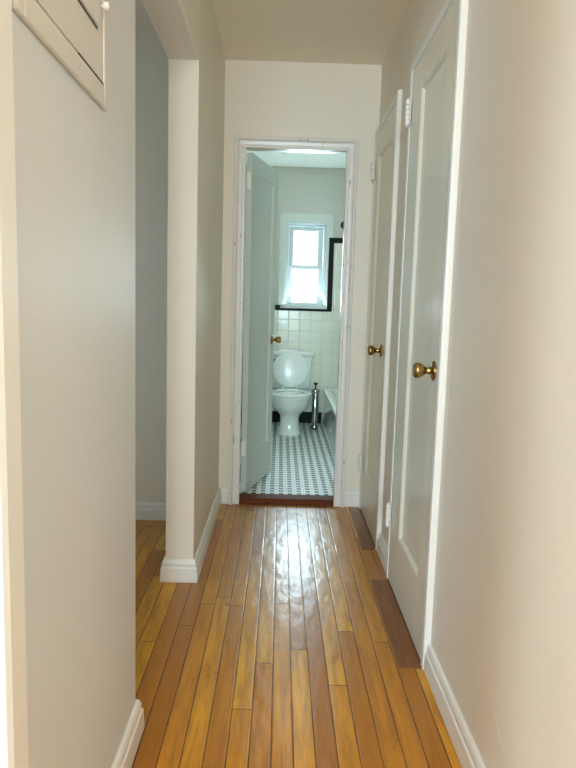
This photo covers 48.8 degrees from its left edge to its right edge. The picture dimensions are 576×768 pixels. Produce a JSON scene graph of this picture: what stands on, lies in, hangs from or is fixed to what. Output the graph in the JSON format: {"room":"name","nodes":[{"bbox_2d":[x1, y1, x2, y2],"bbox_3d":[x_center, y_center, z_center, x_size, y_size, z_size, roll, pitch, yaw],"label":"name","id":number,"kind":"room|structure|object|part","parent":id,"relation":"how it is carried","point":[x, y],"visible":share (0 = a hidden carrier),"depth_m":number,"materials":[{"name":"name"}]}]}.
{"room":"home hallway","nodes":[
{"label":"home hallway","id":0,"kind":"room"},
{"bbox_2d":[12,0,246,767],"bbox_3d":[-0.436,-0.430,2.764,0.144,2.465,6.800,2,7,-1],"label":"wall","id":1,"kind":"structure","parent":0,"point":[75,158],"depth_m":1.28,"materials":[{"name":"paint"}]},
{"bbox_2d":[0,0,28,767],"bbox_3d":[-0.354,0.001,0.332,0.021,2.199,1.024,2,7,-1],"label":"door frame","id":2,"kind":"structure","parent":1,"relation":"attached to","point":[13,672],"depth_m":0.81,"materials":[{"name":"paint"}]},
{"bbox_2d":[12,0,109,110],"bbox_3d":[-0.341,-0.772,1.005,0.026,0.528,0.438,2,7,-1],"label":"electrical panel","id":3,"kind":"object","parent":1,"relation":"attached to","point":[75,32],"visible":0.98,"depth_m":1.06,"materials":[{"name":"paint"}]},
{"bbox_3d":[-0.349,-0.780,1.002,0.008,0.455,0.376,2,7,-1],"label":"plate","id":4,"kind":"part","parent":3,"relation":"part of","materials":[{"name":"paint"}]},
{"bbox_3d":[-0.343,-0.812,1.001,0.004,0.348,0.300,2,7,-1],"label":"panel door","id":5,"kind":"part","parent":3,"relation":"part of","materials":[{"name":"paint"}]},
{"bbox_3d":[-0.341,-0.704,1.183,0.018,0.015,0.015,2,7,-1],"label":"knob","id":6,"kind":"part","parent":3,"relation":"part of","materials":[{"name":"paint"}]},
{"bbox_2d":[111,699,144,767],"bbox_3d":[-0.465,0.935,1.345,0.160,0.094,0.765,2,7,-1],"label":"baseboard","id":7,"kind":"structure","parent":1,"relation":"attached to","point":[126,752],"depth_m":1.59,"materials":[{"name":"paint"}]},
{"bbox_2d":[160,488,221,582],"bbox_3d":[-0.460,0.714,3.174,0.157,0.094,1.089,2,7,-1],"label":"baseboard","id":8,"kind":"structure","parent":1,"relation":"attached to","point":[171,570],"depth_m":2.64,"materials":[{"name":"paint"}]},
{"bbox_2d":[241,308,243,412],"bbox_3d":[-0.424,-0.090,4.983,0.010,0.998,2.456,2,7,-1],"label":"tiled wall","id":9,"kind":"structure","parent":1,"relation":"attached to","point":[243,308],"depth_m":6.01,"materials":[{"name":"white tile"}]},
{"bbox_2d":[135,32,167,502],"bbox_3d":[-1.860,-0.536,3.299,2.747,2.465,0.120,2,7,-1],"label":"wall","id":10,"kind":"structure","parent":0,"point":[151,59],"depth_m":3.24,"materials":[{"name":"paint"}]},
{"bbox_2d":[135,502,165,520],"bbox_3d":[-1.844,0.650,3.373,2.606,0.094,0.020,2,7,-1],"label":"baseboard","id":11,"kind":"structure","parent":10,"relation":"attached to","point":[153,511],"depth_m":3.38,"materials":[{"name":"paint"}]},
{"bbox_2d":[135,0,408,168],"bbox_3d":[-0.930,-1.534,1.174,4.490,0.080,9.920,2,7,-1],"label":"ceiling","id":12,"kind":"structure","parent":0,"point":[309,31],"depth_m":3.05,"materials":[{"name":"paint"}]},
{"bbox_2d":[244,166,345,422],"bbox_3d":[0.349,-0.824,6.210,1.750,2.465,0.120,2,7,-1],"label":"wall","id":13,"kind":"structure","parent":0,"point":[300,189],"depth_m":6.03,"materials":[{"name":"paint"}]},
{"bbox_2d":[241,411,321,422],"bbox_3d":[-0.064,0.322,6.277,0.790,0.110,0.014,2,7,-1],"label":"baseboard","id":14,"kind":"structure","parent":13,"relation":"attached to","point":[304,417],"depth_m":6.27,"materials":[{"name":"black tile"}]},
{"bbox_2d":[278,213,333,308],"bbox_3d":[0.167,-1.183,6.151,0.510,0.900,0.137,2,7,-1],"label":"window","id":15,"kind":"structure","parent":13,"relation":"in","point":[322,224],"depth_m":6.13,"materials":[{"name":"plastic"}]},
{"bbox_3d":[0.165,-0.951,6.193,0.364,0.391,0.028,2,7,-1],"label":"sash","id":16,"kind":"part","parent":15,"relation":"part of","materials":[{"name":"glass"}]},
{"bbox_3d":[0.176,-1.322,6.180,0.332,0.405,0.028,2,7,-1],"label":"sash","id":17,"kind":"part","parent":15,"relation":"part of","materials":[{"name":"glass"}]},
{"bbox_2d":[272,243,342,411],"bbox_3d":[0.337,-0.551,6.178,1.540,1.670,0.010,2,7,-1],"label":"tiled wall","id":18,"kind":"structure","parent":13,"relation":"attached to","point":[316,331],"depth_m":6.18,"materials":[{"name":"white tile"}]},
{"bbox_2d":[275,238,342,311],"bbox_3d":[0.436,-1.049,6.113,1.390,0.704,0.020,2,7,-1],"label":"trim","id":19,"kind":"structure","parent":13,"relation":"attached to","point":[332,241],"depth_m":6.11,"materials":[{"name":"black tile"}]},
{"bbox_2d":[131,421,461,767],"bbox_3d":[-1.052,0.977,1.417,4.390,0.080,9.800,2,7,-1],"label":"floor","id":20,"kind":"structure","parent":0,"point":[280,653],"depth_m":2.14,"materials":[{"name":"brown wood"}]},
{"bbox_2d":[239,493,333,505],"bbox_3d":[-0.011,0.685,3.780,0.584,0.032,0.136,2,7,-1],"label":"threshold","id":21,"kind":"object","parent":20,"relation":"on","point":[244,498],"visible":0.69,"depth_m":3.73,"materials":[{"name":"brown wood"}]},
{"bbox_2d":[272,349,314,435],"bbox_3d":[0.019,0.072,5.828,0.454,0.718,0.808,2,7,-1],"label":"toilet","id":22,"kind":"object","parent":20,"relation":"on","point":[291,368],"visible":0.92,"depth_m":5.93,"materials":[{"name":"white ceramic"}]},
{"bbox_3d":[0.023,-0.135,5.943,0.340,0.334,0.056,2,7,-1],"label":"lid","id":23,"kind":"part","parent":22,"relation":"part of","materials":[{"name":"plastic"}]},
{"bbox_3d":[0.021,0.081,5.670,0.380,0.021,0.493,2,7,-1],"label":"seat","id":24,"kind":"part","parent":22,"relation":"part of","materials":[{"name":"plastic"}]},
{"bbox_3d":[0.020,-0.118,6.102,0.410,0.314,0.202,2,7,-1],"label":"tank","id":25,"kind":"part","parent":22,"relation":"part of","materials":[{"name":"white ceramic"}]},
{"bbox_3d":[0.025,-0.295,6.073,0.454,0.046,0.232,2,7,-1],"label":"tank lid","id":26,"kind":"part","parent":22,"relation":"part of","materials":[{"name":"white ceramic"}]},
{"bbox_2d":[311,382,318,429],"bbox_3d":[0.253,0.205,5.931,0.073,0.444,0.073,2,7,-1],"label":"toilet brush holder","id":27,"kind":"object","parent":20,"relation":"on","point":[315,392],"visible":1,"depth_m":5.91,"materials":[{"name":"silver metal"}]},
{"bbox_2d":[311,392,318,423],"bbox_3d":[0.252,0.223,5.933,0.062,0.308,0.062,2,7,-1],"label":"canister","id":28,"kind":"object","parent":27,"relation":"on","point":[315,395],"depth_m":5.91,"materials":[{"name":"silver metal"}]},
{"bbox_2d":[322,388,336,457],"bbox_3d":[0.718,0.314,5.509,0.746,0.355,1.502,2,7,-1],"label":"bathtub","id":29,"kind":"object","parent":20,"relation":"on","point":[330,394],"visible":0.19,"depth_m":5.48,"materials":[{"name":"ceramic"}]},
{"bbox_2d":[348,507,374,548],"bbox_3d":[0.413,0.759,3.388,0.115,0.003,0.645,2,7,-1],"label":"threshold","id":30,"kind":"object","parent":20,"relation":"on","point":[364,535],"visible":0.75,"depth_m":3.34,"materials":[{"name":"brown wood"}]},
{"bbox_2d":[371,579,421,668],"bbox_3d":[0.419,0.880,2.395,0.125,0.003,0.683,2,7,-1],"label":"threshold","id":31,"kind":"object","parent":20,"relation":"on","point":[406,654],"visible":0.71,"depth_m":2.32,"materials":[{"name":"brown wood"}]},
{"bbox_2d":[218,60,381,495],"bbox_3d":[0.054,-0.522,3.639,1.076,2.465,0.120,2,7,-1],"label":"wall","id":32,"kind":"structure","parent":0,"point":[263,98],"depth_m":3.47,"materials":[{"name":"paint"}]},
{"bbox_2d":[221,487,228,503],"bbox_3d":[-0.367,0.652,3.706,0.040,0.094,0.020,2,7,-1],"label":"baseboard","id":33,"kind":"structure","parent":32,"relation":"attached to","point":[225,491],"depth_m":3.70,"materials":[{"name":"paint"}]},
{"bbox_2d":[240,153,280,491],"bbox_3d":[-0.158,-0.356,3.958,0.105,1.988,0.606,3,7,14],"label":"door","id":34,"kind":"structure","parent":32,"relation":"in","point":[261,178],"depth_m":3.94,"materials":[{"name":"paint"}]},
{"bbox_3d":[-0.170,-0.423,3.999,0.030,1.680,0.350,3,7,14],"label":"panel","id":35,"kind":"part","parent":34,"relation":"part of","materials":[{"name":"paint"}]},
{"bbox_3d":[-0.076,-0.293,4.192,0.061,0.048,0.048,2,7,-1],"label":"knob","id":36,"kind":"part","parent":34,"relation":"part of","materials":[{"name":"gold metal"}]},
{"bbox_2d":[228,135,358,507],"bbox_3d":[0.019,-0.317,3.587,0.674,2.069,0.031,2,7,-1],"label":"door frame","id":37,"kind":"structure","parent":32,"relation":"attached to","point":[242,142],"depth_m":3.56,"materials":[{"name":"paint"}]},
{"bbox_2d":[246,148,346,496],"bbox_3d":[0.018,-0.320,3.660,0.584,1.991,0.045,2,7,-1],"label":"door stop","id":38,"kind":"object","parent":32,"relation":"attached to","point":[247,149],"visible":0.3,"depth_m":3.55,"materials":[{"name":"paint"}]},
{"bbox_2d":[344,491,359,506],"bbox_3d":[0.383,0.673,3.716,0.109,0.094,0.020,2,7,-1],"label":"baseboard","id":39,"kind":"structure","parent":32,"relation":"attached to","point":[351,498],"depth_m":3.71,"materials":[{"name":"paint"}]},
{"bbox_2d":[379,0,575,767],"bbox_3d":[0.571,-0.073,0.055,0.121,2.465,7.114,2,7,-1],"label":"wall","id":40,"kind":"structure","parent":0,"point":[504,612],"depth_m":1.40,"materials":[{"name":"paint"}]},
{"bbox_2d":[358,103,395,543],"bbox_3d":[0.437,-0.275,3.270,0.100,2.071,0.618,2,7,-1],"label":"door","id":41,"kind":"structure","parent":40,"relation":"in","point":[382,170],"depth_m":3.29,"materials":[{"name":"paint"}]},
{"bbox_3d":[0.416,-0.163,3.079,0.060,0.051,0.051,2,7,-1],"label":"knob","id":42,"kind":"part","parent":41,"relation":"part of","materials":[{"name":"gold metal"}]},
{"bbox_3d":[0.469,-0.332,3.249,0.030,1.705,0.370,2,7,-1],"label":"panel","id":43,"kind":"part","parent":41,"relation":"part of","materials":[{"name":"paint"}]},
{"bbox_2d":[359,90,402,550],"bbox_3d":[0.460,-0.288,3.256,0.022,2.116,0.668,2,7,-1],"label":"door frame","id":44,"kind":"structure","parent":40,"relation":"attached to","point":[397,99],"depth_m":2.94,"materials":[{"name":"paint"}]},
{"bbox_2d":[377,532,386,572],"bbox_3d":[0.438,0.772,2.906,0.020,0.094,0.280,2,7,-1],"label":"baseboard","id":45,"kind":"structure","parent":40,"relation":"attached to","point":[381,544],"depth_m":2.91,"materials":[{"name":"paint"}]},
{"bbox_2d":[385,0,458,659],"bbox_3d":[0.447,-0.157,2.297,0.100,2.071,0.678,2,7,-1],"label":"door","id":46,"kind":"structure","parent":40,"relation":"in","point":[428,113],"depth_m":2.27,"materials":[{"name":"paint"}]},
{"bbox_3d":[0.428,-0.043,2.018,0.060,0.051,0.051,2,7,-1],"label":"knob","id":47,"kind":"part","parent":46,"relation":"part of","materials":[{"name":"gold metal"}]},
{"bbox_3d":[0.480,-0.210,2.241,0.030,1.717,0.360,2,7,-1],"label":"panel","id":48,"kind":"part","parent":46,"relation":"part of","materials":[{"name":"paint"}]},
{"bbox_2d":[386,0,468,669],"bbox_3d":[0.471,-0.170,2.284,0.022,2.116,0.728,2,7,-1],"label":"door frame","id":49,"kind":"structure","parent":40,"relation":"attached to","point":[462,4],"depth_m":1.94,"materials":[{"name":"paint"}]},
{"bbox_2d":[424,643,485,767],"bbox_3d":[0.476,1.197,-0.597,0.020,0.094,5.316,2,7,-1],"label":"baseboard","id":50,"kind":"structure","parent":40,"relation":"attached to","point":[467,752],"depth_m":1.73,"materials":[{"name":"paint"}]}
]}

